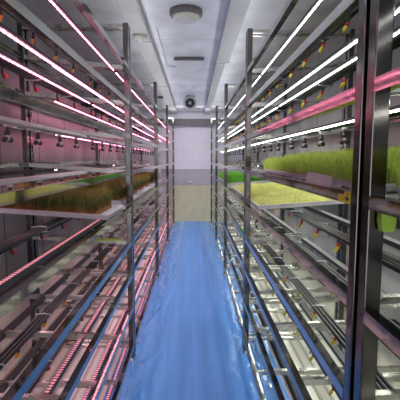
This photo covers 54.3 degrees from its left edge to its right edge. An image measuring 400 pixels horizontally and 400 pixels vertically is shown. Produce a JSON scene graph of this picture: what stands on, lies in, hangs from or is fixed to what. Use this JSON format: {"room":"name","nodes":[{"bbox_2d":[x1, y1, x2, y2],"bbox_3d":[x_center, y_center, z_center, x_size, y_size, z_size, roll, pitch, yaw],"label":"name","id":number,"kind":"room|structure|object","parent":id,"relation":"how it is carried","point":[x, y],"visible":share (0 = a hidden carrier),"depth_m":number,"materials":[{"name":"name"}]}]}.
{"room":"indoor vertical farm","nodes":[
{"label":"indoor vertical farm","id":0,"kind":"room"},
{"bbox_2d":[0,11,140,280],"bbox_3d":[-1.327,-0.223,3.989,0.100,2.510,10.420,0,6,-1],"label":"wall","id":1,"kind":"structure","parent":0,"point":[11,225],"depth_m":3.17,"materials":[{"name":"paint"}]},
{"bbox_2d":[0,203,141,379],"bbox_3d":[-1.268,0.789,4.046,0.016,0.485,10.320,0,6,-1],"label":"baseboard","id":2,"kind":"structure","parent":1,"relation":"attached to","point":[17,310],"depth_m":3.11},
{"bbox_2d":[4,221,344,399],"bbox_3d":[-0.087,1.058,4.143,2.580,0.089,10.420,0,6,-1],"label":"floor","id":3,"kind":"structure","parent":0,"point":[189,340],"depth_m":3.14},
{"bbox_2d":[0,0,134,399],"bbox_3d":[-0.822,0.098,1.748,0.738,2.339,1.944,0,6,-1],"label":"rack","id":4,"kind":"object","parent":3,"relation":"on","point":[9,94],"visible":0.87,"depth_m":1.82,"materials":[{"name":"grey metal"}]},
{"bbox_2d":[3,299,45,329],"bbox_3d":[-0.920,0.610,2.070,0.052,0.020,0.402,0,6,-1],"label":"light","id":5,"kind":"object","parent":4,"relation":"attached to","point":[22,316],"depth_m":2.05,"materials":[{"name":"plastic"}]},
{"bbox_2d":[5,339,45,379],"bbox_3d":[-0.922,0.855,2.094,0.047,0.020,0.421,0,6,-1],"label":"pipe","id":6,"kind":"object","parent":4,"relation":"attached to","point":[22,364],"depth_m":2.07,"materials":[{"name":"plastic"}]},
{"bbox_2d":[0,168,54,175],"bbox_3d":[-0.997,-0.107,1.724,0.031,0.020,1.902,0,6,-1],"label":"light","id":7,"kind":"object","parent":4,"relation":"attached to","point":[3,173],"visible":1,"depth_m":2.21,"materials":[{"name":"plastic"}]},
{"bbox_2d":[0,6,77,72],"bbox_3d":[-0.782,-0.761,1.660,0.078,0.094,1.880,0,6,-1],"label":"pipe","id":8,"kind":"object","parent":4,"relation":"attached to","point":[57,53],"visible":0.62,"depth_m":1.84,"materials":[{"name":"plastic"}]},
{"bbox_2d":[0,217,80,255],"bbox_3d":[-0.782,0.180,1.759,0.078,0.079,1.880,0,6,-1],"label":"pipe","id":9,"kind":"object","parent":4,"relation":"attached to","point":[12,241],"visible":0.77,"depth_m":1.78,"materials":[{"name":"plastic"}]},
{"bbox_2d":[0,57,85,108],"bbox_3d":[-0.782,-0.537,1.683,0.078,0.079,1.880,0,6,-1],"label":"pipe","id":10,"kind":"object","parent":4,"relation":"attached to","point":[5,64],"visible":0.97,"depth_m":1.83,"materials":[{"name":"plastic"}]},
{"bbox_2d":[0,236,85,296],"bbox_3d":[-0.782,0.387,1.780,0.078,0.094,1.880,0,6,-1],"label":"pipe","id":11,"kind":"object","parent":4,"relation":"attached to","point":[36,269],"visible":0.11,"depth_m":1.89,"materials":[{"name":"plastic"}]},
{"bbox_2d":[0,116,86,148],"bbox_3d":[-0.782,-0.294,1.709,0.056,0.096,1.880,0,6,-1],"label":"pipe","id":12,"kind":"object","parent":4,"relation":"attached to","point":[6,121],"visible":1,"depth_m":1.86,"materials":[{"name":"white plastic"}]},
{"bbox_2d":[0,171,87,190],"bbox_3d":[-0.782,-0.052,1.734,0.056,0.096,1.880,0,6,-1],"label":"pipe","id":13,"kind":"object","parent":4,"relation":"attached to","point":[9,182],"visible":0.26,"depth_m":1.84,"materials":[{"name":"white plastic"}]},
{"bbox_2d":[0,270,90,370],"bbox_3d":[-0.782,0.627,1.806,0.078,0.094,1.880,0,6,-1],"label":"pipe","id":14,"kind":"object","parent":4,"relation":"attached to","point":[13,348],"visible":1,"depth_m":1.88,"materials":[{"name":"plastic"}]},
{"bbox_2d":[0,51,91,103],"bbox_3d":[-0.727,-0.555,1.681,0.022,0.015,1.902,0,6,-1],"label":"light","id":15,"kind":"object","parent":4,"relation":"attached to","point":[2,54],"visible":1,"depth_m":1.74,"materials":[{"name":"plastic"}]},
{"bbox_2d":[0,219,104,291],"bbox_3d":[-0.572,0.174,1.760,0.018,0.020,1.902,0,6,-1],"label":"light","id":16,"kind":"object","parent":4,"relation":"attached to","point":[9,280],"visible":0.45,"depth_m":1.38,"materials":[{"name":"plastic"}]},
{"bbox_2d":[43,275,68,293],"bbox_3d":[-0.928,0.559,2.554,0.052,0.020,0.369,0,6,-1],"label":"light","id":17,"kind":"object","parent":4,"relation":"attached to","point":[65,277],"depth_m":2.54,"materials":[{"name":"plastic"}]},
{"bbox_2d":[0,22,115,105],"bbox_3d":[-0.562,-0.541,1.685,0.022,0.015,1.902,0,6,-1],"label":"light","id":18,"kind":"object","parent":4,"relation":"attached to","point":[4,29],"visible":1,"depth_m":1.40,"materials":[{"name":"plastic"}]},
{"bbox_2d":[47,309,69,330],"bbox_3d":[-0.930,0.803,2.593,0.047,0.020,0.341,0,6,-1],"label":"light","id":19,"kind":"object","parent":4,"relation":"attached to","point":[66,311],"depth_m":2.58,"materials":[{"name":"plastic"}]},
{"bbox_2d":[25,304,91,393],"bbox_3d":[-0.782,0.863,1.830,0.078,0.079,1.880,0,6,-1],"label":"pipe","id":20,"kind":"object","parent":4,"relation":"attached to","point":[48,364],"visible":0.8,"depth_m":2.02,"materials":[{"name":"plastic"}]},
{"bbox_2d":[0,204,123,219],"bbox_3d":[-0.798,0.050,2.303,0.611,0.068,0.467,0,6,-1],"label":"tray","id":21,"kind":"object","parent":4,"relation":"on","point":[106,215],"visible":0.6,"depth_m":2.08,"materials":[{"name":"plastic"}]},
{"bbox_2d":[0,182,114,214],"bbox_3d":[-0.822,-0.024,2.294,0.598,0.195,0.503,0,6,1],"label":"mat","id":22,"kind":"object","parent":21,"relation":"in","point":[73,200],"visible":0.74,"depth_m":2.12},
{"bbox_2d":[44,339,84,393],"bbox_3d":[-0.548,0.660,1.588,0.018,0.048,0.489,0,6,-1],"label":"light","id":23,"kind":"object","parent":4,"relation":"attached to","point":[53,384],"depth_m":1.55,"materials":[{"name":"plastic"}]},
{"bbox_2d":[48,0,114,70],"bbox_3d":[-0.562,-0.770,1.661,0.022,0.015,1.902,0,6,-1],"label":"light","id":24,"kind":"object","parent":4,"relation":"attached to","point":[55,4],"visible":1,"depth_m":1.80,"materials":[{"name":"plastic"}]},
{"bbox_2d":[83,301,107,331],"bbox_3d":[-0.556,0.609,2.069,0.018,0.048,0.502,0,6,-1],"label":"light","id":25,"kind":"object","parent":4,"relation":"attached to","point":[99,310],"depth_m":2.06,"materials":[{"name":"plastic"}]},
{"bbox_2d":[82,310,126,399],"bbox_3d":[-0.519,0.890,1.836,0.018,0.020,1.902,0,6,-1],"label":"light","id":26,"kind":"object","parent":4,"relation":"attached to","point":[101,363],"visible":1,"depth_m":2.10,"materials":[{"name":"plastic"}]},
{"bbox_2d":[106,277,120,295],"bbox_3d":[-0.563,0.562,2.515,0.018,0.047,0.437,0,6,-1],"label":"light","id":27,"kind":"object","parent":4,"relation":"attached to","point":[117,281],"depth_m":2.54,"materials":[{"name":"plastic"}]},
{"bbox_2d":[105,348,126,399],"bbox_3d":[-0.519,1.170,1.866,0.018,0.020,1.902,0,6,-1],"label":"light","id":28,"kind":"object","parent":4,"relation":"attached to","point":[110,391],"visible":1,"depth_m":2.48,"materials":[{"name":"plastic"}]},
{"bbox_2d":[24,26,158,355],"bbox_3d":[-0.852,-0.107,3.697,0.738,2.339,1.944,0,6,-1],"label":"rack","id":29,"kind":"object","parent":3,"relation":"on","point":[32,63],"visible":0.41,"depth_m":3.29,"materials":[{"name":"grey metal"}]},
{"bbox_2d":[52,99,112,124],"bbox_3d":[-1.017,-0.783,3.624,0.022,0.015,1.902,0,6,-1],"label":"light","id":30,"kind":"object","parent":29,"relation":"attached to","point":[54,100],"visible":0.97,"depth_m":3.22,"materials":[{"name":"plastic"}]},
{"bbox_2d":[71,227,120,268],"bbox_3d":[-0.957,0.433,3.752,0.031,0.020,1.902,0,6,-1],"label":"light","id":31,"kind":"object","parent":29,"relation":"attached to","point":[80,263],"visible":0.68,"depth_m":3.44,"materials":[{"name":"plastic"}]},
{"bbox_2d":[72,247,120,301],"bbox_3d":[-0.957,0.678,3.778,0.031,0.020,1.902,0,6,-1],"label":"light","id":32,"kind":"object","parent":29,"relation":"attached to","point":[82,292],"visible":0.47,"depth_m":3.49,"materials":[{"name":"plastic"}]},
{"bbox_2d":[79,69,121,106],"bbox_3d":[-0.812,-0.966,3.609,0.078,0.094,1.880,0,6,-1],"label":"pipe","id":33,"kind":"object","parent":29,"relation":"attached to","point":[91,79],"visible":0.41,"depth_m":3.17,"materials":[{"name":"plastic"}]},
{"bbox_2d":[80,103,123,128],"bbox_3d":[-0.812,-0.742,3.632,0.078,0.079,1.880,0,6,-1],"label":"pipe","id":34,"kind":"object","parent":29,"relation":"attached to","point":[86,105],"visible":0.73,"depth_m":3.18,"materials":[{"name":"plastic"}]},
{"bbox_2d":[83,136,124,152],"bbox_3d":[-0.812,-0.499,3.658,0.056,0.096,1.880,0,6,-1],"label":"pipe","id":35,"kind":"object","parent":29,"relation":"attached to","point":[92,138],"visible":0.8,"depth_m":3.21,"materials":[{"name":"white plastic"}]},
{"bbox_2d":[86,227,126,268],"bbox_3d":[-0.812,0.422,3.755,0.078,0.094,1.880,0,6,-1],"label":"pipe","id":36,"kind":"object","parent":29,"relation":"attached to","point":[92,264],"visible":0.7,"depth_m":3.25,"materials":[{"name":"plastic"}]},
{"bbox_2d":[91,253,126,301],"bbox_3d":[-0.812,0.658,3.779,0.078,0.079,1.880,0,6,-1],"label":"pipe","id":37,"kind":"object","parent":29,"relation":"attached to","point":[122,259],"visible":0.28,"depth_m":3.27,"materials":[{"name":"plastic"}]},
{"bbox_2d":[91,103,134,126],"bbox_3d":[-0.757,-0.760,3.630,0.022,0.015,1.902,0,6,-1],"label":"light","id":38,"kind":"object","parent":29,"relation":"attached to","point":[93,104],"visible":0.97,"depth_m":3.11,"materials":[{"name":"plastic"}]},
{"bbox_2d":[111,195,138,204],"bbox_3d":[-0.808,-0.021,2.975,0.611,0.068,0.467,0,6,-1],"label":"tray","id":39,"kind":"object","parent":29,"relation":"on","point":[135,197],"visible":0.23,"depth_m":2.75,"materials":[{"name":"plastic"}]},
{"bbox_2d":[50,176,125,200],"bbox_3d":[-0.832,-0.092,2.965,0.585,0.189,0.516,0,6,-1],"label":"mat","id":40,"kind":"object","parent":39,"relation":"in","point":[119,193],"visible":0.26,"depth_m":2.85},
{"bbox_2d":[114,71,148,107],"bbox_3d":[-0.592,-0.975,3.610,0.022,0.015,1.902,0,6,-1],"label":"light","id":41,"kind":"object","parent":29,"relation":"attached to","point":[117,73],"visible":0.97,"depth_m":3.43,"materials":[{"name":"plastic"}]},
{"bbox_2d":[134,190,144,197],"bbox_3d":[-0.815,-0.071,3.452,0.611,0.068,0.467,0,6,-1],"label":"tray","id":42,"kind":"object","parent":29,"relation":"on","point":[140,193],"visible":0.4,"depth_m":3.58,"materials":[{"name":"plastic"}]},
{"bbox_2d":[64,174,139,194],"bbox_3d":[-0.840,-0.145,3.442,0.598,0.195,0.503,0,6,1],"label":"mat","id":43,"kind":"object","parent":42,"relation":"in","point":[135,190],"visible":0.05,"depth_m":3.47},
{"bbox_2d":[127,248,153,302],"bbox_3d":[-0.549,0.686,3.785,0.018,0.020,1.902,0,6,-1],"label":"light","id":44,"kind":"object","parent":29,"relation":"attached to","point":[152,250],"visible":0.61,"depth_m":3.74,"materials":[{"name":"plastic"}]},
{"bbox_2d":[128,270,154,338],"bbox_3d":[-0.549,0.965,3.815,0.018,0.020,1.902,0,6,-1],"label":"light","id":45,"kind":"object","parent":29,"relation":"attached to","point":[152,274],"visible":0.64,"depth_m":3.79,"materials":[{"name":"plastic"}]},
{"bbox_2d":[142,187,150,192],"bbox_3d":[-0.823,-0.121,3.929,0.611,0.068,0.467,0,6,-1],"label":"tray","id":46,"kind":"object","parent":29,"relation":"on","point":[146,189],"visible":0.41,"depth_m":4.03,"materials":[{"name":"plastic"}]},
{"bbox_2d":[87,173,144,189],"bbox_3d":[-0.847,-0.192,3.920,0.585,0.189,0.516,0,6,-1],"label":"mat","id":47,"kind":"object","parent":46,"relation":"in","point":[140,184],"visible":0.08,"depth_m":3.88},
{"label":"tray","id":48,"kind":"object","parent":29,"relation":"on","visible":0},
{"bbox_2d":[100,173,149,186],"bbox_3d":[-0.855,-0.245,4.397,0.598,0.195,0.503,0,6,1],"label":"mat","id":49,"kind":"object","parent":48,"relation":"in","point":[146,182],"visible":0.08,"depth_m":4.42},
{"bbox_2d":[80,224,163,399],"bbox_3d":[-0.737,0.956,4.625,0.032,0.032,8.620,0,6,-1],"label":"drain pipe","id":50,"kind":"object","parent":3,"relation":"on","point":[81,398],"visible":0.08,"depth_m":2.83,"materials":[{"name":"white plastic"}]},
{"bbox_2d":[97,84,168,275],"bbox_3d":[-0.882,-0.312,5.646,0.738,2.339,1.944,0,6,-1],"label":"rack","id":51,"kind":"object","parent":3,"relation":"on","point":[166,180],"visible":0.35,"depth_m":5.72,"materials":[{"name":"grey metal"}]},
{"bbox_2d":[132,145,150,154],"bbox_3d":[-0.842,-0.704,5.607,0.056,0.096,1.880,0,6,-1],"label":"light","id":52,"kind":"object","parent":51,"relation":"attached to","point":[133,147],"visible":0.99,"depth_m":5.44,"materials":[{"name":"white plastic"}]},
{"bbox_2d":[132,117,174,235],"bbox_3d":[-0.912,-0.515,7.586,0.738,2.339,1.944,0,6,-1],"label":"rack","id":53,"kind":"object","parent":3,"relation":"on","point":[172,118],"visible":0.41,"depth_m":8.24,"materials":[{"name":"grey metal"}]},
{"bbox_2d":[169,181,220,221],"bbox_3d":[-0.138,0.030,9.052,1.260,0.947,0.117,0,6,-1],"label":"board","id":54,"kind":"object","parent":3,"relation":"on","point":[192,201],"visible":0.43,"depth_m":9.03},
{"bbox_2d":[210,108,256,234],"bbox_3d":[0.620,-0.527,7.694,0.752,2.339,1.944,0,6,-1],"label":"rack","id":55,"kind":"object","parent":3,"relation":"on","point":[214,126],"visible":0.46,"depth_m":8.22,"materials":[{"name":"grey metal"}]},
{"bbox_2d":[215,85,283,272],"bbox_3d":[0.650,-0.323,5.753,0.752,2.339,1.944,0,6,-1],"label":"rack","id":56,"kind":"object","parent":3,"relation":"on","point":[217,180],"visible":0.38,"depth_m":5.87,"materials":[{"name":"grey metal"}]},
{"bbox_2d":[227,180,270,184],"bbox_3d":[0.635,-0.240,5.051,0.611,0.068,0.467,0,6,-1],"label":"tray","id":57,"kind":"object","parent":56,"relation":"on","point":[265,181],"visible":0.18,"depth_m":4.82,"materials":[{"name":"plastic"}]},
{"bbox_2d":[227,173,273,182],"bbox_3d":[0.633,-0.288,5.044,0.609,0.150,0.472,0,6,0],"label":"grass","id":58,"kind":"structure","parent":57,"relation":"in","point":[230,178],"depth_m":4.86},
{"bbox_2d":[220,221,299,399],"bbox_3d":[0.546,0.949,4.644,0.042,0.042,8.620,0,6,-1],"label":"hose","id":59,"kind":"object","parent":3,"relation":"on","point":[288,379],"visible":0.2,"depth_m":2.85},
{"bbox_2d":[223,31,347,348],"bbox_3d":[0.679,-0.119,3.813,0.752,2.339,1.944,0,6,-1],"label":"rack","id":60,"kind":"object","parent":3,"relation":"on","point":[240,84],"visible":0.43,"depth_m":3.44,"materials":[{"name":"grey metal"}]},
{"bbox_2d":[233,74,261,109],"bbox_3d":[0.417,-0.987,3.718,0.022,0.015,1.902,0,6,-1],"label":"light","id":61,"kind":"object","parent":60,"relation":"attached to","point":[258,77],"visible":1,"depth_m":3.16,"materials":[{"name":"plastic"}]},
{"bbox_2d":[250,224,284,264],"bbox_3d":[0.596,0.411,3.869,0.078,0.094,1.880,0,6,-1],"label":"pipe","id":62,"kind":"object","parent":60,"relation":"attached to","point":[264,244],"visible":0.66,"depth_m":3.38,"materials":[{"name":"plastic"}]},
{"bbox_2d":[251,138,286,152],"bbox_3d":[0.596,-0.512,3.772,0.078,0.105,1.880,0,6,-1],"label":"pipe","id":63,"kind":"object","parent":60,"relation":"attached to","point":[282,139],"visible":0.76,"depth_m":3.37,"materials":[{"name":"white plastic"}]},
{"bbox_2d":[251,105,288,130],"bbox_3d":[0.596,-0.743,3.748,0.078,0.094,1.880,0,6,-1],"label":"pipe","id":64,"kind":"object","parent":60,"relation":"attached to","point":[278,110],"visible":0.81,"depth_m":3.31,"materials":[{"name":"plastic"}]},
{"bbox_2d":[254,208,285,232],"bbox_3d":[0.596,0.172,3.844,0.078,0.094,1.880,0,6,-1],"label":"pipe","id":65,"kind":"object","parent":60,"relation":"attached to","point":[256,209],"visible":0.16,"depth_m":3.39,"materials":[{"name":"plastic"}]},
{"bbox_2d":[252,72,289,108],"bbox_3d":[0.596,-0.975,3.723,0.078,0.094,1.880,0,6,-1],"label":"pipe","id":66,"kind":"object","parent":60,"relation":"attached to","point":[277,84],"visible":0.36,"depth_m":3.28,"materials":[{"name":"plastic"}]},
{"bbox_2d":[257,245,297,295],"bbox_3d":[0.742,0.666,3.897,0.039,0.020,1.902,0,6,-1],"label":"light","id":67,"kind":"object","parent":60,"relation":"attached to","point":[287,284],"visible":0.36,"depth_m":3.60,"materials":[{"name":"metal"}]},
{"bbox_2d":[262,209,298,232],"bbox_3d":[0.742,0.180,3.846,0.039,0.020,1.902,0,6,-1],"label":"light","id":68,"kind":"object","parent":60,"relation":"attached to","point":[286,226],"visible":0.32,"depth_m":3.56,"materials":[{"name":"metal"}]},
{"bbox_3d":[0.658,-0.086,3.589,0.612,0.026,0.467,-4,6,0],"label":"tray","id":69,"kind":"object","parent":60,"relation":"on","visible":0},
{"bbox_2d":[237,185,294,193],"bbox_3d":[0.660,-0.101,3.589,0.606,0.082,0.459,0,6,-1],"label":"mat","id":70,"kind":"object","parent":69,"relation":"in","point":[282,187],"visible":0.56,"depth_m":3.54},
{"bbox_3d":[0.665,-0.036,3.111,0.612,0.026,0.467,-4,6,0],"label":"tray","id":71,"kind":"object","parent":60,"relation":"on","visible":0},
{"bbox_2d":[243,189,312,198],"bbox_3d":[0.662,-0.049,3.109,0.606,0.079,0.457,0,6,-2],"label":"mat","id":72,"kind":"object","parent":71,"relation":"in","point":[262,194],"visible":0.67,"depth_m":3.03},
{"bbox_3d":[0.651,-0.136,4.066,0.612,0.026,0.467,-4,6,0],"label":"tray","id":73,"kind":"object","parent":60,"relation":"on","visible":0},
{"bbox_2d":[233,182,281,188],"bbox_3d":[0.647,-0.149,4.064,0.606,0.079,0.457,0,6,-2],"label":"mat","id":74,"kind":"object","parent":73,"relation":"in","point":[268,183],"visible":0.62,"depth_m":4.01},
{"bbox_2d":[243,0,399,399],"bbox_3d":[0.710,0.086,1.866,0.752,2.339,1.944,0,6,-1],"label":"rack","id":75,"kind":"object","parent":3,"relation":"on","point":[342,378],"visible":0.72,"depth_m":1.47,"materials":[{"name":"grey metal"}]},
{"bbox_2d":[264,169,283,174],"bbox_3d":[0.682,-0.171,2.037,0.610,0.064,0.467,0,6,-1],"label":"tray","id":76,"kind":"object","parent":75,"relation":"on","point":[266,170],"visible":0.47,"depth_m":2.00,"materials":[{"name":"plastic"}]},
{"bbox_2d":[262,145,397,171],"bbox_3d":[0.675,-0.216,2.030,0.645,0.142,0.502,0,6,-1],"label":"grass","id":77,"kind":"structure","parent":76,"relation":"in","point":[275,163],"depth_m":1.99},
{"bbox_2d":[260,0,322,73],"bbox_3d":[0.447,-0.782,1.771,0.022,0.015,1.902,0,6,-1],"label":"light","id":78,"kind":"object","parent":75,"relation":"attached to","point":[315,5],"visible":1,"depth_m":1.82,"materials":[{"name":"plastic"}]},
{"bbox_2d":[282,172,306,178],"bbox_3d":[0.689,-0.123,1.579,0.610,0.064,0.467,0,6,-1],"label":"tray","id":79,"kind":"object","parent":75,"relation":"on","point":[302,176],"visible":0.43,"depth_m":1.58,"materials":[{"name":"plastic"}]},
{"bbox_2d":[281,146,398,174],"bbox_3d":[0.686,-0.170,1.578,0.646,0.143,0.506,0,6,-1],"label":"grass","id":80,"kind":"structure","parent":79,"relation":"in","point":[300,165],"depth_m":1.54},
{"bbox_2d":[251,200,345,209],"bbox_3d":[0.672,0.010,2.669,0.611,0.068,0.344,0,6,-1],"label":"tray","id":81,"kind":"object","parent":75,"relation":"on","point":[330,202],"visible":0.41,"depth_m":2.50,"materials":[{"name":"plastic"}]},
{"bbox_2d":[252,194,332,205],"bbox_3d":[0.674,-0.004,2.669,0.606,0.082,0.338,0,6,-1],"label":"mat","id":82,"kind":"object","parent":81,"relation":"in","point":[299,198],"visible":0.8,"depth_m":2.60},
{"bbox_2d":[264,273,341,399],"bbox_3d":[0.507,0.636,1.921,0.039,0.020,1.902,0,6,-1],"label":"light","id":83,"kind":"object","parent":75,"relation":"attached to","point":[264,273],"visible":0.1,"depth_m":1.75,"materials":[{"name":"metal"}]},
{"bbox_2d":[279,299,340,399],"bbox_3d":[0.626,0.859,1.947,0.078,0.094,1.880,0,6,-1],"label":"pipe","id":84,"kind":"object","parent":75,"relation":"attached to","point":[332,390],"visible":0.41,"depth_m":2.12,"materials":[{"name":"plastic"}]},
{"bbox_2d":[263,34,357,107],"bbox_3d":[0.456,-0.568,1.919,0.035,0.015,1.601,0,6,-1],"label":"light","id":85,"kind":"object","parent":75,"relation":"attached to","point":[351,42],"depth_m":1.53,"materials":[{"name":"plastic"}]},
{"bbox_2d":[278,53,356,106],"bbox_3d":[0.552,-0.590,2.045,0.037,0.015,1.380,0,6,-1],"label":"light","id":86,"kind":"object","parent":75,"relation":"attached to","point":[353,58],"depth_m":1.78,"materials":[{"name":"plastic"}]},
{"bbox_2d":[307,172,331,185],"bbox_3d":[0.381,-0.071,1.256,0.006,0.034,0.240,0,6,-1],"label":"card","id":87,"kind":"object","parent":75,"relation":"on","point":[313,177],"visible":0.86,"depth_m":1.24,"materials":[{"name":"paper"}]},
{"bbox_2d":[299,303,344,366],"bbox_3d":[0.772,0.871,1.950,0.039,0.020,1.902,0,6,-1],"label":"light","id":88,"kind":"object","parent":75,"relation":"attached to","point":[337,351],"visible":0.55,"depth_m":2.32,"materials":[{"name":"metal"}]},
{"bbox_2d":[289,7,358,77],"bbox_3d":[0.626,-0.770,1.776,0.078,0.094,1.880,0,6,-1],"label":"pipe","id":89,"kind":"object","parent":75,"relation":"attached to","point":[346,21],"visible":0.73,"depth_m":1.95,"materials":[{"name":"plastic"}]},
{"bbox_2d":[280,266,394,389],"bbox_3d":[0.626,0.616,1.922,0.078,0.094,1.880,0,6,-1],"label":"pipe","id":90,"kind":"object","parent":75,"relation":"attached to","point":[382,383],"visible":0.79,"depth_m":1.95,"materials":[{"name":"plastic"}]},
{"bbox_2d":[277,105,399,138],"bbox_3d":[0.572,-0.339,1.819,0.022,0.015,1.902,0,6,-1],"label":"light","id":91,"kind":"object","parent":75,"relation":"attached to","point":[396,108],"visible":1,"depth_m":1.70,"materials":[{"name":"plastic"}]},
{"bbox_2d":[282,207,399,273],"bbox_3d":[0.626,0.178,1.876,0.078,0.094,1.880,0,6,-1],"label":"pipe","id":92,"kind":"object","parent":75,"relation":"attached to","point":[388,261],"visible":0.75,"depth_m":1.81,"materials":[{"name":"plastic"}]},
{"bbox_2d":[283,33,399,113],"bbox_3d":[0.626,-0.538,1.800,0.078,0.094,1.880,0,6,-1],"label":"pipe","id":93,"kind":"object","parent":75,"relation":"attached to","point":[344,72],"visible":0.7,"depth_m":1.86,"materials":[{"name":"plastic"}]},
{"bbox_2d":[283,111,399,149],"bbox_3d":[0.626,-0.308,1.825,0.078,0.105,1.880,0,6,-1],"label":"pipe","id":94,"kind":"object","parent":75,"relation":"attached to","point":[344,127],"visible":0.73,"depth_m":1.97,"materials":[{"name":"white plastic"}]},
{"bbox_2d":[284,233,399,328],"bbox_3d":[0.626,0.377,1.897,0.078,0.094,1.880,0,6,-1],"label":"pipe","id":95,"kind":"object","parent":75,"relation":"attached to","point":[395,322],"visible":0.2,"depth_m":1.95,"materials":[{"name":"plastic"}]},
{"bbox_2d":[301,238,385,294],"bbox_3d":[0.772,0.384,1.899,0.039,0.020,1.902,0,6,-1],"label":"light","id":96,"kind":"object","parent":75,"relation":"attached to","point":[319,250],"visible":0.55,"depth_m":2.30,"materials":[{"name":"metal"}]},
{"bbox_2d":[303,206,399,249],"bbox_3d":[0.772,0.140,1.873,0.039,0.020,1.902,0,6,-1],"label":"light","id":97,"kind":"object","parent":75,"relation":"attached to","point":[392,242],"visible":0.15,"depth_m":2.08,"materials":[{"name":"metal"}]},
{"bbox_2d":[332,178,399,190],"bbox_3d":[0.696,-0.075,1.122,0.610,0.064,0.467,0,6,-1],"label":"tray","id":98,"kind":"object","parent":75,"relation":"on","point":[389,187],"visible":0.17,"depth_m":1.04,"materials":[{"name":"plastic"}]},
{"bbox_2d":[309,146,399,183],"bbox_3d":[0.689,-0.120,1.115,0.645,0.142,0.502,0,6,-1],"label":"grass","id":99,"kind":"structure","parent":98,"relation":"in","point":[340,168],"depth_m":1.11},
{"bbox_2d":[353,0,399,399],"bbox_3d":[0.740,0.290,-0.078,0.752,2.339,1.944,0,6,-1],"label":"rack","id":100,"kind":"object","parent":3,"relation":"on","point":[372,322],"visible":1,"depth_m":0.82,"materials":[{"name":"grey metal"}]},
{"bbox_2d":[377,212,399,231],"bbox_3d":[0.435,0.044,0.807,0.126,0.044,0.028,0,6,-1],"label":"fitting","id":101,"kind":"object","parent":100,"relation":"hanging from","point":[385,223],"visible":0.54,"depth_m":0.80,"materials":[{"name":"plastic"}]},
{"bbox_2d":[19,0,342,112],"bbox_3d":[-0.087,-1.513,3.872,2.580,0.080,10.420,0,6,-1],"label":"ceiling","id":102,"kind":"structure","parent":0,"point":[201,38],"depth_m":3.51,"materials":[{"name":"paint"}]},
{"bbox_2d":[115,0,149,40],"bbox_3d":[-0.471,-1.235,1.899,0.142,0.061,2.850,0,6,-1],"label":"ceiling panel","id":103,"kind":"object","parent":102,"relation":"attached to","point":[131,11],"visible":0.83,"depth_m":2.77,"materials":[{"name":"plastic"}]},
{"bbox_2d":[133,33,146,41],"bbox_3d":[-0.491,-1.327,3.202,0.120,0.041,0.120,0,6,-1],"label":"smoke detector","id":104,"kind":"object","parent":103,"relation":"attached to","point":[139,37],"visible":1,"depth_m":3.16,"materials":[{"name":"grey plastic"}]},
{"bbox_2d":[135,36,166,86],"bbox_3d":[-0.510,-1.499,4.410,0.142,0.061,2.100,0,6,-1],"label":"ceiling panel","id":105,"kind":"object","parent":102,"relation":"attached to","point":[147,49],"visible":0.91,"depth_m":4.04,"materials":[{"name":"plastic"}]},
{"bbox_2d":[158,84,173,104],"bbox_3d":[-0.540,-1.705,6.374,0.142,0.061,1.750,0,6,-1],"label":"ceiling panel","id":106,"kind":"object","parent":102,"relation":"attached to","point":[165,91],"visible":0.91,"depth_m":6.21,"materials":[{"name":"plastic"}]},
{"bbox_2d":[170,4,201,24],"bbox_3d":[-0.100,-1.317,2.807,0.236,0.088,0.236,0,6,-1],"label":"ceiling light","id":107,"kind":"object","parent":102,"relation":"attached to","point":[186,14],"visible":1,"depth_m":2.73,"materials":[{"name":"white plastic"}]},
{"bbox_2d":[178,18,193,24],"bbox_3d":[-0.100,-1.284,2.810,0.128,0.022,0.128,0,6,-1],"label":"diffuser","id":108,"kind":"object","parent":107,"relation":"attached to","point":[186,21],"depth_m":2.78,"materials":[{"name":"white plastic"}]},
{"bbox_2d":[174,58,203,73],"bbox_3d":[-0.120,-1.514,4.438,0.318,0.036,0.754,0,6,-1],"label":"air vent","id":109,"kind":"object","parent":102,"relation":"attached to","point":[183,65],"depth_m":4.35,"materials":[{"name":"grey plastic"}]},
{"bbox_2d":[183,96,196,110],"bbox_3d":[-0.169,-1.639,6.618,0.236,0.243,0.190,0,6,-1],"label":"fan","id":110,"kind":"object","parent":102,"relation":"hanging from","point":[189,102],"visible":1,"depth_m":6.54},
{"bbox_2d":[208,59,224,96],"bbox_3d":[0.203,-1.579,5.192,0.112,0.066,2.150,0,6,-1],"label":"duct","id":111,"kind":"object","parent":102,"relation":"attached to","point":[218,69],"visible":0.88,"depth_m":4.87,"materials":[{"name":"plastic"}]},
{"bbox_2d":[216,0,250,62],"bbox_3d":[0.263,-1.273,2.284,0.142,0.066,3.600,0,6,-1],"label":"duct","id":112,"kind":"object","parent":102,"relation":"attached to","point":[236,10],"visible":1,"depth_m":3.00,"materials":[{"name":"plastic"}]},
{"bbox_2d":[142,113,243,220],"bbox_3d":[-0.166,-0.765,9.139,2.380,2.510,0.100,0,6,-1],"label":"wall","id":113,"kind":"structure","parent":0,"point":[192,143],"depth_m":9.04,"materials":[{"name":"paint"}]},
{"bbox_2d":[162,169,223,184],"bbox_3d":[-0.140,-0.539,9.097,1.500,0.370,0.030,0,6,-1],"label":"trim","id":114,"kind":"structure","parent":113,"relation":"attached to","point":[180,175],"depth_m":9.08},
{"bbox_2d":[150,119,238,124],"bbox_3d":[-0.137,-1.757,8.799,2.040,0.139,0.030,0,6,-1],"label":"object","id":115,"kind":"object","parent":113,"relation":"attached to","point":[176,121],"visible":0.58,"depth_m":8.80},
{"bbox_2d":[244,0,399,293],"bbox_3d":[1.153,-0.227,4.027,0.100,2.510,10.420,0,6,-1],"label":"wall","id":116,"kind":"structure","parent":0,"point":[390,280],"depth_m":3.48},
{"bbox_2d":[250,216,399,388],"bbox_3d":[1.096,0.785,4.082,0.016,0.485,10.320,0,6,-1],"label":"baseboard","id":117,"kind":"structure","parent":116,"relation":"attached to","point":[385,357],"depth_m":3.35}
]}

